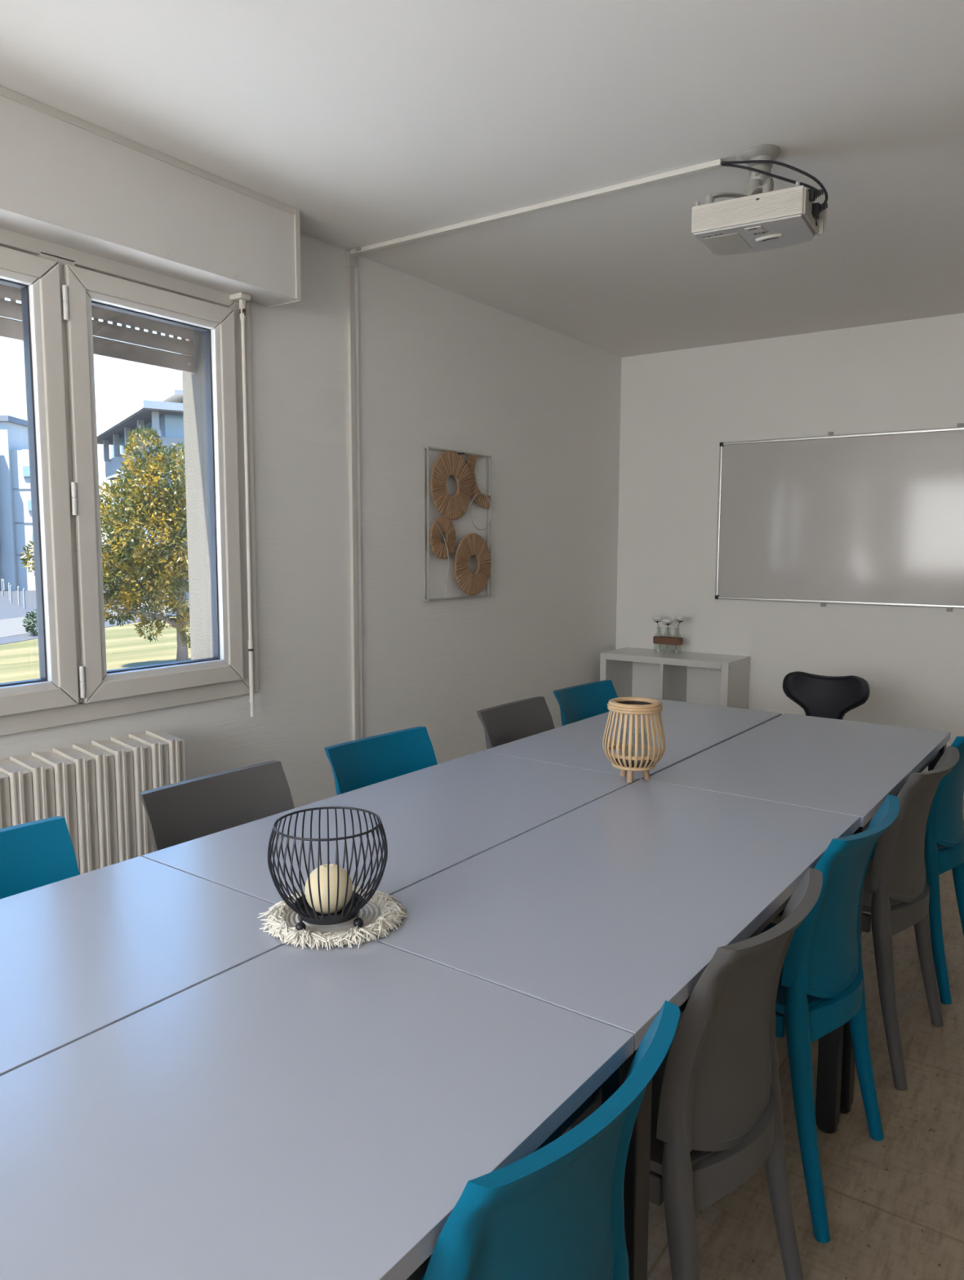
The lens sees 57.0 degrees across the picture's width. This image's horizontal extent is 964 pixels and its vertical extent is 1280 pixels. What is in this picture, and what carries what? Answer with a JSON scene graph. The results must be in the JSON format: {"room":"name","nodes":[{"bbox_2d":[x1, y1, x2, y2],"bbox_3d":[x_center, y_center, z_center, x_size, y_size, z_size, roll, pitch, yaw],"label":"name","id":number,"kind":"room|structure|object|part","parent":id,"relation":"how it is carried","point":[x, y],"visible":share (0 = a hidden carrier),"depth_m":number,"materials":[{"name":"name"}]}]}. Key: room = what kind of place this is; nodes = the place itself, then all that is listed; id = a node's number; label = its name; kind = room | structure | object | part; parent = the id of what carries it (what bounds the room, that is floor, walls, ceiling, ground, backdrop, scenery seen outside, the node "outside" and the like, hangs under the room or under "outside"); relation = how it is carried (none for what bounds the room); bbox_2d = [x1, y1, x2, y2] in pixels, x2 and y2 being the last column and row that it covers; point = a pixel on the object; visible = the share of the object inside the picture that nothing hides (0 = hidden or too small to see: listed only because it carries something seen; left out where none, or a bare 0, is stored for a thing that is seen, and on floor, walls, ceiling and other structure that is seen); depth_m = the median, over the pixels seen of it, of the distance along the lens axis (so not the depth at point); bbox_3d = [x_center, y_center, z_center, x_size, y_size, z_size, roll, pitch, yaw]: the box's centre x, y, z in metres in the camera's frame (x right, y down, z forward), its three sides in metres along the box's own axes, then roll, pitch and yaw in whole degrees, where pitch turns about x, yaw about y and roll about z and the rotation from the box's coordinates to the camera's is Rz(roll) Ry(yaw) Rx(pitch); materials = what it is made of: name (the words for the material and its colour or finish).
{"room":"meeting room","nodes":[
{"label":"meeting room","id":0,"kind":"room"},
{"bbox_2d":[0,232,621,808],"bbox_3d":[-1.292,-0.153,2.480,0.210,2.394,7.173,4,7,35],"label":"wall","id":1,"kind":"structure","parent":0,"point":[440,367],"depth_m":3.64,"materials":[{"name":"white paint"}]},
{"bbox_2d":[0,729,186,874],"bbox_3d":[-1.148,0.679,2.387,0.118,0.760,0.841,4,7,35],"label":"radiator","id":2,"kind":"object","parent":1,"relation":"attached to","point":[96,787],"visible":0.48,"depth_m":2.42,"materials":[{"name":"metal"}]},
{"bbox_2d":[0,227,258,736],"bbox_3d":[-1.152,-0.427,2.474,0.091,1.329,1.299,4,7,35],"label":"window","id":3,"kind":"structure","parent":1,"relation":"in","point":[60,285],"depth_m":2.49,"materials":[{"name":"white plastic"}]},
{"bbox_3d":[-1.319,-0.393,2.225,0.066,1.200,0.566,4,7,35],"label":"sash","id":4,"kind":"part","parent":3,"relation":"part of","materials":[{"name":"white plastic"}]},
{"bbox_2d":[0,284,195,373],"bbox_3d":[-1.270,-0.994,2.492,0.021,0.310,1.094,4,7,35],"label":"roller shutter","id":5,"kind":"object","parent":3,"relation":"attached to","point":[11,329],"visible":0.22,"depth_m":2.75,"materials":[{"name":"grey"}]},
{"bbox_3d":[-0.983,-0.442,2.700,0.066,1.200,0.562,4,7,35],"label":"sash","id":6,"kind":"part","parent":3,"relation":"part of","materials":[{"name":"white plastic"}]},
{"bbox_2d":[230,292,254,716],"bbox_3d":[-0.784,-0.427,2.930,0.070,1.376,0.044,4,7,35],"label":"shutter crank","id":7,"kind":"object","parent":3,"relation":"attached to","point":[241,298],"visible":1,"depth_m":2.91,"materials":[{"name":"white metal"}]},
{"bbox_3d":[-0.771,-0.512,2.912,0.013,1.040,0.012,4,7,35],"label":"rod","id":8,"kind":"part","parent":7,"relation":"part of","materials":[{"name":"white metal"}]},
{"bbox_3d":[-0.774,0.116,2.979,0.015,0.177,0.015,4,7,35],"label":"handle","id":9,"kind":"part","parent":7,"relation":"part of","materials":[{"name":"white metal"}]},
{"bbox_2d":[0,85,301,307],"bbox_3d":[-1.871,-1.082,1.228,0.156,0.284,4.226,4,7,35],"label":"box","id":10,"kind":"object","parent":1,"relation":"attached to","point":[68,180],"visible":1,"depth_m":2.43,"materials":[{"name":"white paint"}]},
{"bbox_3d":[-1.811,-1.209,1.170,0.004,0.020,4.222,4,7,35],"label":"moulding","id":11,"kind":"part","parent":10,"relation":"part of","materials":[{"name":"grey paint"}]},
{"bbox_3d":[-0.661,-1.260,2.938,0.156,0.284,0.022,4,7,35],"label":"moulding","id":12,"kind":"part","parent":10,"relation":"part of","materials":[{"name":"grey paint"}]},
{"bbox_2d":[182,329,213,659],"bbox_3d":[-1.277,-0.507,2.551,0.132,1.357,1.125,4,7,35],"label":"window reveal","id":13,"kind":"object","parent":1,"relation":"in","point":[193,384],"depth_m":3.01,"materials":[{"name":"grey paint"}]},
{"bbox_2d":[346,250,362,740],"bbox_3d":[-0.485,-0.297,3.417,0.019,2.292,0.053,4,7,35],"label":"cable trunking","id":14,"kind":"object","parent":1,"relation":"attached to","point":[352,266],"visible":0.73,"depth_m":3.38,"materials":[{"name":"grey paint"}]},
{"bbox_2d":[423,446,492,600],"bbox_3d":[-0.096,-0.505,3.928,0.043,0.644,0.468,4,7,35],"label":"wall art","id":15,"kind":"object","parent":1,"relation":"attached to","point":[450,463],"visible":1,"depth_m":3.89,"materials":[{"name":"brown wicker"}]},
{"bbox_2d":[0,0,963,357],"bbox_3d":[1.035,-1.237,0.721,5.890,0.150,7.173,4,7,35],"label":"ceiling","id":16,"kind":"structure","parent":0,"point":[375,121],"depth_m":2.29,"materials":[{"name":"white paint"}]},
{"bbox_2d":[350,159,723,255],"bbox_3d":[0.096,-1.387,2.890,1.397,0.016,0.030,4,7,34],"label":"cable trunking","id":17,"kind":"object","parent":16,"relation":"attached to","point":[714,164],"visible":1,"depth_m":2.81,"materials":[{"name":"grey paint"}]},
{"bbox_2d":[705,143,781,204],"bbox_3d":[0.736,-1.247,2.412,0.197,0.189,0.229,4,7,35],"label":"mount","id":18,"kind":"object","parent":16,"relation":"attached to","point":[757,183],"visible":0.57,"depth_m":2.42,"materials":[{"name":"grey plastic"}]},
{"bbox_3d":[0.672,-1.179,2.401,0.151,0.056,0.028,-2,6,-21],"label":"arm","id":19,"kind":"part","parent":18,"relation":"part of","materials":[{"name":"grey plastic"}]},
{"bbox_2d":[691,181,826,255],"bbox_3d":[0.742,-1.111,2.366,0.304,0.092,0.237,4,7,30],"label":"projector","id":20,"kind":"object","parent":18,"relation":"hanging from","point":[781,218],"visible":0.98,"depth_m":2.31,"materials":[{"name":"grey plastic"}]},
{"bbox_2d":[702,232,751,254],"bbox_3d":[0.671,-1.081,2.421,0.094,0.005,0.150,4,7,30],"label":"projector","id":21,"kind":"object","parent":20,"relation":"attached to","point":[725,243],"depth_m":2.41,"materials":[{"name":"grey plastic"}]},
{"bbox_2d":[721,163,823,201],"bbox_3d":[0.770,-1.223,2.363,0.042,0.203,0.348,-3,7,-27],"label":"cable","id":22,"kind":"object","parent":20,"relation":"attached to","point":[814,193],"visible":0.98,"depth_m":2.32,"materials":[{"name":"black plastic"}]},
{"bbox_3d":[0.766,-1.229,2.369,0.031,0.194,0.333,-3,7,-30],"label":"cord","id":23,"kind":"part","parent":22,"relation":"part of","materials":[{"name":"black plastic"}]},
{"bbox_2d":[720,160,827,215],"bbox_3d":[0.783,-1.217,2.384,0.042,0.228,0.331,-4,7,-35],"label":"cable","id":24,"kind":"object","parent":20,"relation":"attached to","point":[817,207],"visible":1,"depth_m":2.31,"materials":[{"name":"black plastic"}]},
{"bbox_3d":[0.844,-1.100,2.279,0.006,0.064,0.173,4,7,30],"label":"connector panel","id":25,"kind":"part","parent":20,"relation":"part of","materials":[{"name":"grey plastic"}]},
{"bbox_3d":[0.770,-1.327,2.455,0.106,0.040,0.106,4,7,35],"label":"ceiling plate","id":26,"kind":"part","parent":18,"relation":"part of","materials":[{"name":"grey plastic"}]},
{"bbox_3d":[0.738,-1.175,2.364,0.028,0.056,0.135,0,6,0],"label":"arm","id":27,"kind":"part","parent":18,"relation":"part of","materials":[{"name":"grey plastic"}]},
{"bbox_2d":[615,312,963,799],"bbox_3d":[3.152,-0.264,3.671,5.680,2.394,0.100,4,7,35],"label":"wall","id":28,"kind":"structure","parent":0,"point":[677,407],"depth_m":4.71,"materials":[{"name":"white paint"}]},
{"bbox_2d":[715,422,963,611],"bbox_3d":[2.005,-0.594,4.373,1.744,0.886,0.024,4,7,35],"label":"whiteboard","id":29,"kind":"object","parent":28,"relation":"attached to","point":[866,518],"visible":1,"depth_m":4.49,"materials":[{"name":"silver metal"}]},
{"bbox_2d":[962,799,963,820],"bbox_3d":[3.080,0.880,3.770,5.564,0.098,0.016,4,7,35],"label":"baseboard","id":30,"kind":"structure","parent":28,"relation":"attached to","point":[963,799],"depth_m":4.29,"materials":[{"name":"grey paint"}]},
{"bbox_2d":[647,820,963,1279],"bbox_3d":[1.026,1.278,0.988,5.890,0.120,7.173,4,7,35],"label":"floor","id":31,"kind":"structure","parent":0,"point":[895,1204],"depth_m":1.86,"materials":[{"name":"tile"}]},
{"bbox_2d":[0,816,79,899],"bbox_3d":[-0.785,0.763,1.515,0.464,0.785,0.401,5,8,37],"label":"chair","id":32,"kind":"object","parent":31,"relation":"on","point":[33,855],"visible":0.12,"depth_m":1.68,"materials":[{"name":"teal plastic"}]},
{"bbox_2d":[0,856,295,1075],"bbox_3d":[-0.772,0.832,1.150,0.506,0.720,1.086,5,8,36],"label":"table","id":33,"kind":"object","parent":31,"relation":"on","point":[81,955],"visible":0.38,"depth_m":1.32,"materials":[{"name":"grey laminate"}]},
{"bbox_2d":[139,760,294,851],"bbox_3d":[-0.467,0.716,1.972,0.464,0.785,0.401,5,8,37],"label":"chair","id":34,"kind":"object","parent":31,"relation":"on","point":[186,811],"visible":0.11,"depth_m":2.05,"materials":[{"name":"grey plastic"}]},
{"bbox_2d":[0,939,634,1279],"bbox_3d":[-0.351,0.866,0.842,0.530,0.720,1.086,5,8,36],"label":"table","id":35,"kind":"object","parent":31,"relation":"on","point":[291,1112],"visible":0.91,"depth_m":0.92,"materials":[{"name":"grey laminate"}]},
{"bbox_3d":[-0.350,0.552,0.809,0.490,0.040,1.026,5,8,36],"label":"under frame","id":36,"kind":"part","parent":35,"relation":"part of","materials":[{"name":"grey"}]},
{"bbox_3d":[0.135,0.848,1.102,0.044,0.686,0.044,5,8,36],"label":"leg","id":37,"kind":"part","parent":35,"relation":"part of","materials":[{"name":"black metal"}]},
{"bbox_2d":[324,726,437,795],"bbox_3d":[-0.146,0.672,2.390,0.464,0.785,0.401,5,8,39],"label":"chair","id":38,"kind":"object","parent":31,"relation":"on","point":[359,763],"visible":0.12,"depth_m":2.48,"materials":[{"name":"teal plastic"}]},
{"bbox_2d":[142,751,639,904],"bbox_3d":[-0.125,0.741,2.025,0.506,0.720,1.091,5,8,36],"label":"table","id":39,"kind":"object","parent":31,"relation":"on","point":[435,819],"visible":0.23,"depth_m":1.90,"materials":[{"name":"grey laminate"}]},
{"bbox_2d":[257,885,408,951],"bbox_3d":[-0.234,0.433,1.411,0.226,0.021,0.225,5,8,38],"label":"mat","id":40,"kind":"object","parent":39,"relation":"on","point":[385,911],"visible":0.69,"depth_m":1.36,"materials":[{"name":"beige fabric"}]},
{"bbox_2d":[267,806,387,930],"bbox_3d":[-0.236,0.358,1.367,0.181,0.162,0.181,4,7,30],"label":"wire basket","id":41,"kind":"object","parent":40,"relation":"on","point":[300,906],"visible":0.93,"depth_m":1.34,"materials":[{"name":"black metal"}]},
{"bbox_2d":[304,862,352,915],"bbox_3d":[-0.236,0.380,1.370,0.073,0.078,0.073,4,7,35],"label":"candle","id":42,"kind":"object","parent":41,"relation":"in","point":[332,868],"visible":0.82,"depth_m":1.34,"materials":[{"name":"beige wax"}]},
{"bbox_2d":[294,891,363,924],"bbox_3d":[-0.236,0.413,1.373,0.106,0.017,0.106,4,7,35],"label":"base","id":43,"kind":"object","parent":41,"relation":"on","point":[344,915],"depth_m":1.34,"materials":[{"name":"black metal"}]},
{"bbox_2d":[602,697,666,782],"bbox_3d":[0.387,0.255,2.259,0.158,0.203,0.158,-3,7,-25],"label":"lantern","id":44,"kind":"object","parent":39,"relation":"on","point":[629,763],"visible":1,"depth_m":2.21,"materials":[{"name":"beige"}]},
{"bbox_3d":[0.367,0.334,2.294,0.017,0.039,0.022,-3,7,-30],"label":"leg","id":45,"kind":"part","parent":44,"relation":"part of","materials":[{"name":"brown wood"}]},
{"bbox_3d":[0.373,0.340,2.238,0.017,0.039,0.022,3,7,22],"label":"leg","id":46,"kind":"part","parent":44,"relation":"part of","materials":[{"name":"brown wood"}]},
{"bbox_3d":[0.419,0.337,2.271,0.022,0.039,0.017,0,6,-3],"label":"leg","id":47,"kind":"part","parent":44,"relation":"part of","materials":[{"name":"brown wood"}]},
{"bbox_2d":[476,696,555,749],"bbox_3d":[0.248,0.618,2.917,0.464,0.785,0.401,5,8,36],"label":"chair","id":48,"kind":"object","parent":31,"relation":"on","point":[505,723],"visible":0.18,"depth_m":3.01,"materials":[{"name":"grey plastic"}]},
{"bbox_2d":[418,1000,680,1279],"bbox_3d":[-0.042,0.816,1.042,0.464,0.785,0.401,5,8,37],"label":"chair","id":49,"kind":"object","parent":31,"relation":"on","point":[556,1211],"visible":0.79,"depth_m":0.86,"materials":[{"name":"teal plastic"}]},
{"bbox_3d":[0.189,0.930,1.103,0.109,0.548,0.038,3,7,26],"label":"leg","id":50,"kind":"part","parent":49,"relation":"part of","materials":[{"name":"teal plastic"}]},
{"bbox_2d":[552,680,617,725],"bbox_3d":[0.527,0.577,3.311,0.464,0.785,0.401,5,8,40],"label":"chair","id":51,"kind":"object","parent":31,"relation":"on","point":[584,701],"visible":0.13,"depth_m":3.40,"materials":[{"name":"teal plastic"}]},
{"bbox_2d":[369,778,860,1279],"bbox_3d":[0.296,0.775,1.717,0.530,0.720,1.091,5,8,36],"label":"table","id":52,"kind":"object","parent":31,"relation":"on","point":[612,908],"visible":0.56,"depth_m":1.50,"materials":[{"name":"grey laminate"}]},
{"bbox_3d":[0.191,0.840,1.177,0.044,0.686,0.044,5,8,36],"label":"leg","id":53,"kind":"part","parent":52,"relation":"part of","materials":[{"name":"black metal"}]},
{"bbox_3d":[0.297,0.461,1.683,0.490,0.040,1.031,5,8,36],"label":"under frame","id":54,"kind":"part","parent":52,"relation":"part of","materials":[{"name":"grey metal"}]},
{"bbox_3d":[0.784,0.757,1.979,0.044,0.686,0.044,5,8,36],"label":"leg","id":55,"kind":"part","parent":52,"relation":"part of","materials":[{"name":"black metal"}]},
{"bbox_2d":[483,697,782,779],"bbox_3d":[0.535,0.649,2.913,0.506,0.720,1.124,5,8,36],"label":"table","id":56,"kind":"object","parent":31,"relation":"on","point":[690,729],"visible":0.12,"depth_m":2.76,"materials":[{"name":"grey laminate"}]},
{"bbox_2d":[600,647,750,709],"bbox_3d":[1.063,0.436,4.951,0.738,0.716,0.343,4,7,35],"label":"cube shelf","id":57,"kind":"object","parent":31,"relation":"on","point":[615,665],"visible":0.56,"depth_m":4.85,"materials":[{"name":"white"}]},
{"bbox_3d":[0.776,0.414,5.152,0.037,0.716,0.343,4,7,35],"label":"panel","id":58,"kind":"part","parent":57,"relation":"part of","materials":[{"name":"white"}]},
{"bbox_2d":[653,632,682,652],"bbox_3d":[1.035,0.002,4.948,0.171,0.145,0.063,4,7,35],"label":"holder","id":59,"kind":"object","parent":57,"relation":"on","point":[656,639],"visible":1,"depth_m":4.92,"materials":[{"name":"brown wood"}]},
{"bbox_2d":[650,615,663,650],"bbox_3d":[0.982,-0.037,4.982,0.087,0.200,0.088,4,7,35],"label":"flower","id":60,"kind":"object","parent":59,"relation":"in","point":[656,619],"visible":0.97,"depth_m":4.96,"materials":[{"name":"white plant"}]},
{"bbox_2d":[659,617,675,652],"bbox_3d":[1.029,-0.026,4.925,0.088,0.190,0.088,4,7,35],"label":"flower","id":61,"kind":"object","parent":59,"relation":"in","point":[667,621],"visible":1,"depth_m":4.90,"materials":[{"name":"white plant"}]},
{"bbox_2d":[672,615,688,652],"bbox_3d":[1.093,-0.033,4.912,0.087,0.208,0.087,4,7,35],"label":"flower","id":62,"kind":"object","parent":59,"relation":"in","point":[679,619],"visible":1,"depth_m":4.89,"materials":[{"name":"white plant"}]},
{"bbox_3d":[1.349,0.458,4.751,0.037,0.716,0.343,4,7,35],"label":"panel","id":63,"kind":"part","parent":57,"relation":"part of","materials":[{"name":"white"}]},
{"bbox_2d":[558,867,822,1279],"bbox_3d":[0.286,0.771,1.477,0.464,0.785,0.401,5,8,37],"label":"chair","id":64,"kind":"object","parent":31,"relation":"on","point":[717,1114],"visible":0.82,"depth_m":1.29,"materials":[{"name":"grey plastic"}]},
{"bbox_3d":[0.251,0.778,1.506,0.286,0.050,0.348,5,8,37],"label":"seat rail","id":65,"kind":"part","parent":64,"relation":"part of","materials":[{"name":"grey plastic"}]},
{"bbox_3d":[0.257,0.748,1.498,0.390,0.044,0.382,5,8,37],"label":"seat","id":66,"kind":"part","parent":64,"relation":"part of","materials":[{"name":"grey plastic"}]},
{"bbox_3d":[0.298,0.914,1.256,0.038,0.548,0.109,-5,8,-41],"label":"leg","id":67,"kind":"part","parent":64,"relation":"part of","materials":[{"name":"grey plastic"}]},
{"bbox_3d":[0.403,0.786,1.388,0.080,0.086,0.330,5,8,37],"label":"rail","id":68,"kind":"part","parent":64,"relation":"part of","materials":[{"name":"grey plastic"}]},
{"bbox_3d":[0.417,0.574,1.355,0.134,0.365,0.381,5,8,37],"label":"backrest","id":69,"kind":"part","parent":64,"relation":"part of","materials":[{"name":"grey plastic"}]},
{"bbox_3d":[0.517,0.885,1.536,0.109,0.548,0.038,3,7,26],"label":"leg","id":70,"kind":"part","parent":64,"relation":"part of","materials":[{"name":"grey plastic"}]},
{"bbox_2d":[648,713,951,1113],"bbox_3d":[0.960,0.683,2.602,0.530,0.720,1.124,5,8,36],"label":"table","id":71,"kind":"object","parent":31,"relation":"on","point":[843,766],"visible":0.37,"depth_m":2.42,"materials":[{"name":"grey laminate"}]},
{"bbox_3d":[0.844,0.749,2.050,0.044,0.686,0.044,5,8,36],"label":"leg","id":72,"kind":"part","parent":71,"relation":"part of","materials":[{"name":"black metal"}]},
{"bbox_3d":[0.961,0.370,2.569,0.490,0.040,1.064,5,8,36],"label":"under frame","id":73,"kind":"part","parent":71,"relation":"part of","materials":[{"name":"grey metal"}]},
{"bbox_3d":[1.458,0.663,2.877,0.044,0.686,0.044,5,8,36],"label":"leg","id":74,"kind":"part","parent":71,"relation":"part of","materials":[{"name":"black metal"}]},
{"bbox_2d":[782,671,869,719],"bbox_3d":[1.392,0.542,3.742,0.435,0.766,0.438,4,7,33],"label":"padded chair","id":75,"kind":"object","parent":31,"relation":"on","point":[819,695],"visible":0.25,"depth_m":3.86,"materials":[{"name":"black leather"}]},
{"bbox_2d":[760,794,899,1243],"bbox_3d":[0.615,0.726,1.918,0.464,0.785,0.401,5,8,38],"label":"chair","id":76,"kind":"object","parent":31,"relation":"on","point":[820,989],"visible":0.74,"depth_m":1.72,"materials":[{"name":"teal plastic"}]},
{"bbox_3d":[0.580,0.732,1.946,0.286,0.050,0.348,5,8,38],"label":"seat rail","id":77,"kind":"part","parent":76,"relation":"part of","materials":[{"name":"teal plastic"}]},
{"bbox_3d":[0.587,0.703,1.938,0.390,0.044,0.382,5,8,38],"label":"seat","id":78,"kind":"part","parent":76,"relation":"part of","materials":[{"name":"teal plastic"}]},
{"bbox_3d":[0.624,0.868,1.696,0.038,0.548,0.109,-5,8,-40],"label":"leg","id":79,"kind":"part","parent":76,"relation":"part of","materials":[{"name":"teal plastic"}]},
{"bbox_3d":[0.731,0.740,1.826,0.080,0.086,0.330,5,8,38],"label":"rail","id":80,"kind":"part","parent":76,"relation":"part of","materials":[{"name":"teal plastic"}]},
{"bbox_3d":[0.745,0.528,1.794,0.134,0.365,0.381,5,8,38],"label":"backrest","id":81,"kind":"part","parent":76,"relation":"part of","materials":[{"name":"teal plastic"}]},
{"bbox_3d":[0.847,0.839,1.974,0.109,0.548,0.038,3,7,27],"label":"leg","id":82,"kind":"part","parent":76,"relation":"part of","materials":[{"name":"teal plastic"}]},
{"bbox_2d":[782,746,959,1090],"bbox_3d":[0.991,0.677,2.390,0.464,0.785,0.401,5,8,39],"label":"chair","id":83,"kind":"object","parent":31,"relation":"on","point":[896,891],"visible":0.7,"depth_m":2.18,"materials":[{"name":"grey plastic"}]},
{"bbox_3d":[0.957,0.683,2.419,0.286,0.050,0.348,5,8,39],"label":"seat rail","id":84,"kind":"part","parent":83,"relation":"part of","materials":[{"name":"grey plastic"}]},
{"bbox_3d":[0.963,0.654,2.411,0.390,0.044,0.382,5,8,39],"label":"seat","id":85,"kind":"part","parent":83,"relation":"part of","materials":[{"name":"grey plastic"}]},
{"bbox_3d":[0.997,0.819,2.168,0.038,0.548,0.109,-5,8,-39],"label":"leg","id":86,"kind":"part","parent":83,"relation":"part of","materials":[{"name":"grey plastic"}]},
{"bbox_3d":[1.106,0.691,2.297,0.080,0.086,0.330,5,8,39],"label":"rail","id":87,"kind":"part","parent":83,"relation":"part of","materials":[{"name":"grey plastic"}]},
{"bbox_3d":[1.119,0.479,2.264,0.134,0.365,0.381,5,8,39],"label":"backrest","id":88,"kind":"part","parent":83,"relation":"part of","materials":[{"name":"grey plastic"}]},
{"bbox_3d":[1.223,0.791,2.442,0.109,0.548,0.038,3,7,28],"label":"leg","id":89,"kind":"part","parent":83,"relation":"part of","materials":[{"name":"grey plastic"}]},
{"bbox_2d":[870,736,963,1004],"bbox_3d":[1.314,0.634,2.797,0.464,0.785,0.401,5,8,39],"label":"chair","id":90,"kind":"object","parent":31,"relation":"on","point":[944,830],"visible":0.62,"depth_m":2.58,"materials":[{"name":"teal plastic"}]},
{"bbox_3d":[1.279,0.641,2.826,0.286,0.050,0.348,5,8,39],"label":"seat rail","id":91,"kind":"part","parent":90,"relation":"part of","materials":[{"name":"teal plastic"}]},
{"bbox_3d":[1.285,0.612,2.818,0.390,0.044,0.382,5,8,39],"label":"seat","id":92,"kind":"part","parent":90,"relation":"part of","materials":[{"name":"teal plastic"}]},
{"bbox_3d":[1.320,0.777,2.575,0.038,0.548,0.109,-5,8,-39],"label":"leg","id":93,"kind":"part","parent":90,"relation":"part of","materials":[{"name":"teal plastic"}]},
{"bbox_3d":[1.442,0.437,2.671,0.134,0.365,0.381,5,8,39],"label":"backrest","id":94,"kind":"part","parent":90,"relation":"part of","materials":[{"name":"teal plastic"}]},
{"bbox_3d":[1.429,0.649,2.704,0.080,0.086,0.330,5,8,39],"label":"rail","id":95,"kind":"part","parent":90,"relation":"part of","materials":[{"name":"teal plastic"}]},
{"bbox_3d":[1.546,0.749,2.850,0.109,0.548,0.038,3,7,28],"label":"leg","id":96,"kind":"part","parent":90,"relation":"part of","materials":[{"name":"teal plastic"}]},
{"label":"outside","id":97,"kind":"structure","parent":0,"visible":0},
{"bbox_2d":[0,564,191,683],"bbox_3d":[-52.670,-2.390,49.333,137.110,0.200,260.000,4,7,35],"label":"lawn","id":98,"kind":"structure","parent":97,"point":[19,660],"depth_m":24.32,"materials":[{"name":"green plant"}]},
{"bbox_2d":[22,608,38,635],"bbox_3d":[-14.199,-0.522,28.565,1.005,1.037,1.039,4,7,35],"label":"bush","id":99,"kind":"object","parent":98,"relation":"on","point":[30,627],"visible":0.41,"depth_m":28.34,"materials":[{"name":"green plant"}]},
{"bbox_2d":[97,382,189,599],"bbox_3d":[-14.241,-8.804,56.238,17.000,11.370,18.000,-4,7,-32],"label":"office building","id":100,"kind":"structure","parent":98,"relation":"on","point":[166,414],"depth_m":47.28,"materials":[{"name":"grey concrete"}]},
{"bbox_2d":[98,424,191,662],"bbox_3d":[-7.655,-2.183,20.988,3.658,5.735,2.462,1,6,9],"label":"magnolia tree","id":101,"kind":"object","parent":98,"relation":"on","point":[166,511],"visible":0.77,"depth_m":20.61,"materials":[{"name":"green plant"}]},
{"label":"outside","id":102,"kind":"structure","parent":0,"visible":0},
{"bbox_2d":[0,584,164,619],"bbox_3d":[-41.099,2.171,5.846,88.019,0.015,123.460,4,7,35],"label":"road","id":103,"kind":"structure","parent":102,"point":[8,610],"depth_m":42.94,"materials":[{"name":"grey asphalt"}]},
{"bbox_2d":[1,579,4,595],"bbox_3d":[-26.792,-2.909,49.649,0.090,0.920,0.086,4,7,35],"label":"bollard","id":104,"kind":"object","parent":103,"relation":"on","point":[2,588],"visible":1,"depth_m":49.61,"materials":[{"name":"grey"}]},
{"bbox_2d":[8,582,10,599],"bbox_3d":[-24.524,-2.525,46.117,0.090,0.920,0.086,4,7,35],"label":"bollard","id":105,"kind":"object","parent":103,"relation":"on","point":[9,584],"visible":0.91,"depth_m":46.08,"materials":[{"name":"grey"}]},
{"bbox_2d":[9,585,13,603],"bbox_3d":[-23.065,-2.243,43.514,0.090,0.920,0.086,4,7,35],"label":"bollard","id":106,"kind":"object","parent":103,"relation":"on","point":[11,586],"visible":1,"depth_m":43.48,"materials":[{"name":"grey metal"}]},
{"bbox_2d":[0,415,35,591],"bbox_3d":[-35.075,-8.625,56.780,16.600,10.750,4.950,0,6,0],"label":"apartment block","id":107,"kind":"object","parent":103,"relation":"on","point":[15,503],"visible":0.36,"depth_m":55.31,"materials":[{"name":"grey"}]},
{"bbox_3d":[-36.181,-13.833,56.543,14.350,0.350,4.320,0,6,0],"label":"roof cornice","id":108,"kind":"part","parent":107,"relation":"part of","materials":[{"name":"grey"}]},
{"bbox_2d":[17,586,20,605],"bbox_3d":[-22.069,-2.113,42.331,0.090,0.920,0.086,4,7,35],"label":"bollard","id":109,"kind":"object","parent":103,"relation":"on","point":[18,587],"visible":1,"depth_m":42.30,"materials":[{"name":"grey metal"}]},
{"bbox_2d":[22,588,26,608],"bbox_3d":[-20.682,-1.875,40.145,0.090,0.920,0.086,4,7,35],"label":"bollard","id":110,"kind":"object","parent":103,"relation":"on","point":[24,589],"visible":1,"depth_m":40.11,"materials":[{"name":"grey metal"}]},
{"bbox_2d":[20,541,35,576],"bbox_3d":[-22.513,-5.110,46.199,2.954,6.097,2.806,4,7,35],"label":"street tree","id":111,"kind":"object","parent":103,"relation":"on","point":[28,556],"visible":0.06,"depth_m":45.80,"materials":[{"name":"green plant"}]},
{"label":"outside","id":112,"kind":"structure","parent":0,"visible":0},
{"bbox_2d":[0,611,177,644],"bbox_3d":[-17.832,2.590,2.711,1.199,0.012,119.902,1,6,8],"label":"path","id":113,"kind":"structure","parent":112,"point":[21,637],"depth_m":27.97,"materials":[{"name":"concrete"}]},
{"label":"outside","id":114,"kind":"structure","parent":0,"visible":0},
{"bbox_2d":[0,599,189,637],"bbox_3d":[-20.604,2.536,3.084,4.397,0.020,119.902,1,6,8],"label":"pavement","id":115,"kind":"structure","parent":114,"point":[13,626],"depth_m":32.06,"materials":[{"name":"grey concrete"}]}
]}

